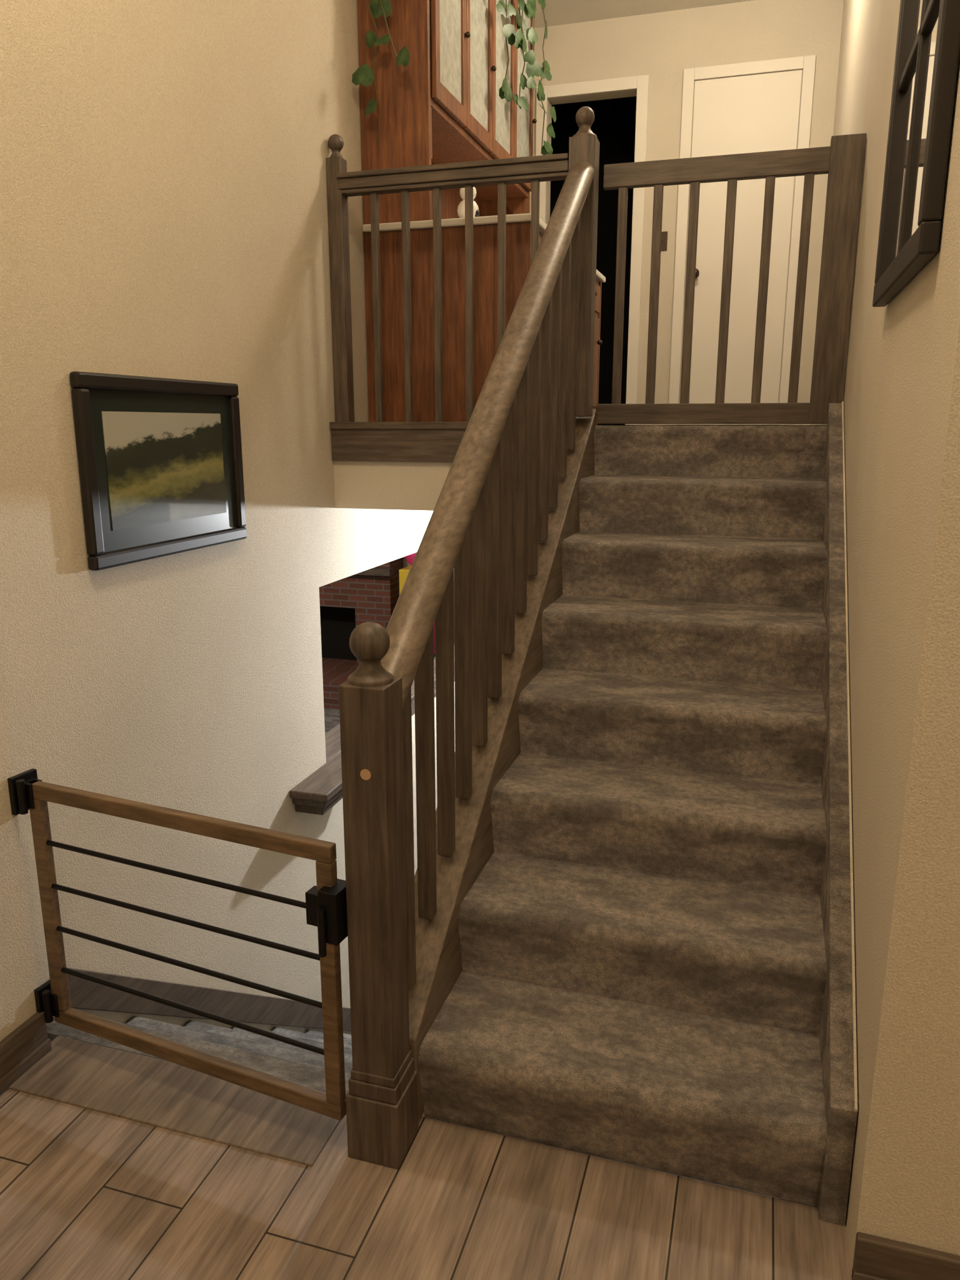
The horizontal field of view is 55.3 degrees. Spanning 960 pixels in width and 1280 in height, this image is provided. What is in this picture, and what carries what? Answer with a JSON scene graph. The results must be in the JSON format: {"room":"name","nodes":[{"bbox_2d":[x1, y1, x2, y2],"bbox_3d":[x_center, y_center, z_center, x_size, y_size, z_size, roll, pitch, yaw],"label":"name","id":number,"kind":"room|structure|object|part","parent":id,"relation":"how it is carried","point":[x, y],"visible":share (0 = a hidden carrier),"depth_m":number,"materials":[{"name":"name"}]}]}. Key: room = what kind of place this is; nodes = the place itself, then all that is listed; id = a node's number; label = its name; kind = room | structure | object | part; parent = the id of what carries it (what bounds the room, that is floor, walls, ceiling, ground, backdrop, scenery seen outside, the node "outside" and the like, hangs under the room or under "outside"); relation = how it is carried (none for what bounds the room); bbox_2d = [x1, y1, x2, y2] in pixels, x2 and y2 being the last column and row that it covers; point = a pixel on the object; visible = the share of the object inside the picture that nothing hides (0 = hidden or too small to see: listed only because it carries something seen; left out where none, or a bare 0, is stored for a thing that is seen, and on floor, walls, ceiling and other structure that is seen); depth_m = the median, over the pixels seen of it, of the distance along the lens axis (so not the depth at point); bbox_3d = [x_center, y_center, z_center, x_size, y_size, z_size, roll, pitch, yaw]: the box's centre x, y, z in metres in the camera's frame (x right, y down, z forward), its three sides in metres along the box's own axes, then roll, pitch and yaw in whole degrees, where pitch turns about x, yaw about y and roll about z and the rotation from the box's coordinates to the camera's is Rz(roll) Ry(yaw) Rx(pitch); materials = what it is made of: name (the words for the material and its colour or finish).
{"room":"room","nodes":[
{"label":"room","id":0,"kind":"room"},
{"bbox_2d":[0,676,38,1041],"bbox_3d":[-1.753,-0.457,0.021,0.205,4.000,3.947,4,14,17],"label":"wall","id":1,"kind":"structure","parent":0,"point":[19,980],"depth_m":2.13,"materials":[{"name":"beige paint"}]},
{"bbox_2d":[0,1011,51,1095],"bbox_3d":[-1.644,1.387,0.415,0.026,0.110,3.940,4,14,17],"label":"baseboard","id":2,"kind":"structure","parent":1,"relation":"attached to","point":[20,1050],"depth_m":2.17,"materials":[{"name":"brown wood"}]},
{"bbox_2d":[7,768,347,1120],"bbox_3d":[-0.668,0.661,2.019,0.876,0.640,0.073,6,14,24],"label":"baby gate","id":3,"kind":"object","parent":1,"relation":"attached to","point":[325,905],"visible":1,"depth_m":2.00,"materials":[{"name":"brown wood"}]},
{"bbox_2d":[8,1035,339,1166],"bbox_3d":[-0.706,1.069,2.112,0.805,0.054,0.188,4,14,17],"label":"floor landing edge","id":4,"kind":"structure","parent":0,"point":[149,1090],"depth_m":2.08,"materials":[{"name":"brown wood"}]},
{"bbox_2d":[0,0,454,1041],"bbox_3d":[-0.475,-0.720,4.339,0.140,5.460,4.950,4,14,17],"label":"wall","id":5,"kind":"structure","parent":0,"point":[164,212],"depth_m":2.73,"materials":[{"name":"beige paint"}]},
{"bbox_2d":[69,371,246,570],"bbox_3d":[-0.900,-0.503,2.670,0.030,0.500,0.740,4,14,17],"label":"framed painting","id":6,"kind":"object","parent":5,"relation":"attached to","point":[160,460],"visible":1,"depth_m":2.60,"materials":[{"name":"black wood"}]},
{"bbox_2d":[333,460,452,510],"bbox_3d":[0.751,-0.953,4.783,1.920,0.330,2.900,4,14,17],"label":"wall","id":7,"kind":"structure","parent":0,"point":[374,485],"depth_m":3.66,"materials":[{"name":"beige paint"}]},
{"bbox_2d":[326,134,568,462],"bbox_3d":[-0.131,-1.291,3.467,0.936,1.210,0.140,4,14,17],"label":"balcony railing","id":8,"kind":"object","parent":7,"relation":"on","point":[409,440],"visible":0.89,"depth_m":3.51,"materials":[{"name":"brown wood"}]},
{"bbox_3d":[-0.546,-1.395,3.585,0.060,1.062,0.060,4,14,17],"label":"wall post","id":9,"kind":"part","parent":8,"relation":"part of","materials":[{"name":"brown wood"}]},
{"bbox_3d":[-0.105,-1.705,3.373,0.889,0.070,0.090,4,14,17],"label":"rail","id":10,"kind":"part","parent":8,"relation":"part of","materials":[{"name":"brown wood"}]},
{"bbox_2d":[357,0,605,424],"bbox_3d":[0.114,-2.229,4.390,0.748,2.334,1.730,4,14,17],"label":"tall cabinet","id":11,"kind":"object","parent":7,"relation":"on","point":[445,106],"visible":0.59,"depth_m":3.80,"materials":[{"name":"brown wood"}]},
{"bbox_2d":[351,0,409,115],"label":"ivy plant","id":12,"kind":"object","parent":11,"relation":"on","point":[364,74],"depth_m":3.54,"materials":[{"name":"green plant"}]},
{"bbox_2d":[362,213,605,282],"bbox_3d":[0.109,-1.867,4.476,0.736,0.029,1.680,4,14,17],"label":"countertop","id":13,"kind":"structure","parent":11,"relation":"on","point":[526,217],"depth_m":3.70,"materials":[{"name":"white"}]},
{"bbox_2d":[457,186,479,218],"bbox_3d":[-0.047,-1.800,3.762,0.094,0.158,0.089,4,14,17],"label":"figurine","id":14,"kind":"object","parent":13,"relation":"on","point":[461,206],"visible":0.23,"depth_m":3.74,"materials":[{"name":"white ceramic"}]},
{"bbox_2d":[496,0,556,154],"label":"ivy plant","id":15,"kind":"object","parent":11,"relation":"on","point":[533,69],"depth_m":4.51,"materials":[{"name":"green plant"}]},
{"bbox_2d":[596,133,866,423],"bbox_3d":[0.866,-1.254,3.278,0.873,0.936,0.044,4,14,17],"label":"gate","id":16,"kind":"object","parent":7,"relation":"on","point":[843,161],"visible":0.98,"depth_m":3.23,"materials":[{"name":"brown wood"}]},
{"bbox_3d":[1.232,-1.228,3.169,0.109,0.936,0.044,4,14,17],"label":"wall post","id":17,"kind":"part","parent":16,"relation":"part of","materials":[{"name":"brown wood"}]},
{"bbox_2d":[0,1088,851,1279],"bbox_3d":[0.195,1.592,-0.086,4.255,0.060,4.000,4,14,17],"label":"floor","id":18,"kind":"structure","parent":0,"point":[85,1194],"depth_m":1.79,"materials":[{"name":"brown wood"}]},
{"bbox_2d":[338,106,599,1168],"bbox_3d":[0.079,-0.387,2.571,0.116,2.577,2.052,4,14,17],"label":"stair railing","id":19,"kind":"object","parent":18,"relation":"on","point":[489,519],"visible":1,"depth_m":2.12,"materials":[{"name":"brown wood"}]},
{"bbox_3d":[-0.206,0.523,1.834,0.116,1.142,0.116,4,14,17],"label":"newel post","id":20,"kind":"part","parent":19,"relation":"part of","materials":[{"name":"brown wood"}]},
{"bbox_3d":[0.080,-0.751,2.491,0.092,1.456,1.921,4,14,17],"label":"handrail","id":21,"kind":"part","parent":19,"relation":"part of","materials":[{"name":"brown wood"}]},
{"bbox_3d":[0.367,-1.346,3.308,0.092,1.047,0.092,4,14,17],"label":"newel post","id":22,"kind":"part","parent":19,"relation":"part of","materials":[{"name":"brown wood"}]},
{"bbox_2d":[403,556,454,644],"bbox_3d":[-1.334,0.055,7.103,7.100,2.690,7.090,4,14,17],"label":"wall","id":23,"kind":"structure","parent":0,"point":[405,564],"depth_m":10.40,"materials":[{"name":"beige paint"}]},
{"bbox_2d":[289,644,454,814],"bbox_3d":[-0.331,0.326,4.840,0.330,0.105,2.790,4,14,17],"label":"wall ledge","id":24,"kind":"structure","parent":23,"relation":"attached to","point":[321,790],"depth_m":3.61,"materials":[{"name":"brown wood"}]},
{"bbox_2d":[323,708,779,1198],"bbox_3d":[-1.290,1.399,7.393,7.000,0.060,6.870,4,14,17],"label":"floor","id":25,"kind":"structure","parent":0,"point":[332,718],"depth_m":9.59,"materials":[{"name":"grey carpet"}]},
{"bbox_2d":[46,967,352,1095],"bbox_3d":[-0.280,1.404,3.638,0.912,1.653,2.748,4,14,17],"label":"staircase","id":26,"kind":"structure","parent":25,"relation":"on","point":[297,1065],"depth_m":2.65,"materials":[{"name":"grey carpet"}]},
{"bbox_2d":[319,556,403,709],"bbox_3d":[-2.006,-0.693,10.308,2.180,2.679,0.950,4,14,17],"label":"brick fireplace","id":27,"kind":"object","parent":25,"relation":"on","point":[372,594],"visible":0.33,"depth_m":10.27,"materials":[{"name":"red brick"}]},
{"bbox_2d":[353,566,393,576],"bbox_3d":[-2.002,-0.812,10.294,2.180,0.080,0.119,4,14,17],"label":"mantel shelf","id":28,"kind":"object","parent":27,"relation":"attached to","point":[376,571],"depth_m":9.98,"materials":[{"name":"brown wood"}]},
{"bbox_2d":[398,551,435,658],"bbox_3d":[-0.438,-0.012,9.342,0.673,1.795,2.252,-3,14,-12],"label":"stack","id":29,"kind":"object","parent":25,"relation":"on","point":[404,572],"visible":0.07,"depth_m":9.91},
{"bbox_2d":[408,401,857,1225],"bbox_3d":[0.515,0.849,2.816,0.997,3.101,1.980,4,14,17],"label":"staircase","id":30,"kind":"structure","parent":25,"relation":"on","point":[637,949],"depth_m":2.31,"materials":[{"name":"beige carpet"}]},
{"bbox_2d":[534,0,754,28],"bbox_3d":[0.884,-2.859,1.285,4.320,0.100,8.900,4,14,17],"label":"ceiling","id":31,"kind":"structure","parent":0,"point":[557,12],"depth_m":5.50,"materials":[{"name":"white paint"}]},
{"bbox_2d":[530,0,843,424],"bbox_3d":[1.251,-2.669,6.695,2.290,2.740,1.700,4,14,17],"label":"wall","id":32,"kind":"structure","parent":0,"point":[659,45],"depth_m":5.70,"materials":[{"name":"beige paint"}]},
{"bbox_2d":[535,75,648,424],"bbox_3d":[0.702,-2.483,5.987,0.710,2.099,0.020,4,14,17],"label":"door frame","id":33,"kind":"structure","parent":32,"relation":"in","point":[640,83],"depth_m":5.84,"materials":[{"name":"beige wood"}]},
{"bbox_2d":[661,231,667,250],"bbox_3d":[1.156,-2.539,5.832,0.070,0.114,0.016,4,14,17],"label":"light switch","id":34,"kind":"object","parent":32,"relation":"attached to","point":[664,234],"visible":0.55,"depth_m":5.83,"materials":[{"name":"brown metal"}]},
{"bbox_2d":[667,54,816,424],"bbox_3d":[1.595,-2.418,5.685,0.760,2.109,0.084,4,14,17],"label":"door","id":35,"kind":"structure","parent":32,"relation":"in","point":[755,113],"depth_m":5.67,"materials":[{"name":"beige wood"}]},
{"bbox_2d":[810,0,959,1276],"bbox_3d":[1.480,-1.282,3.541,0.140,4.000,5.040,4,14,17],"label":"wall","id":36,"kind":"structure","parent":0,"point":[901,399],"depth_m":1.58,"materials":[{"name":"beige paint"}]},
{"bbox_2d":[872,0,959,306],"bbox_3d":[0.832,-1.302,1.678,0.030,1.230,0.720,4,14,17],"label":"wall mirror","id":37,"kind":"object","parent":36,"relation":"attached to","point":[927,50],"visible":1,"depth_m":1.71,"materials":[{"name":"black mirror"}]},
{"bbox_3d":[0.838,-1.302,1.676,0.008,1.130,0.620,4,14,17],"label":"glass","id":38,"kind":"part","parent":37,"relation":"part of","materials":[{"name":"white mirror"}]},
{"bbox_2d":[942,1130,959,1255],"bbox_3d":[1.811,-0.674,0.946,2.060,4.000,0.140,4,14,17],"label":"wall","id":39,"kind":"structure","parent":0,"point":[952,1238],"depth_m":1.58,"materials":[{"name":"beige paint"}]},
{"bbox_2d":[851,1231,959,1279],"bbox_3d":[1.720,1.179,1.321,2.200,0.100,0.024,4,14,17],"label":"baseboard","id":40,"kind":"structure","parent":39,"relation":"attached to","point":[875,1257],"depth_m":1.61,"materials":[{"name":"brown wood"}]}
]}

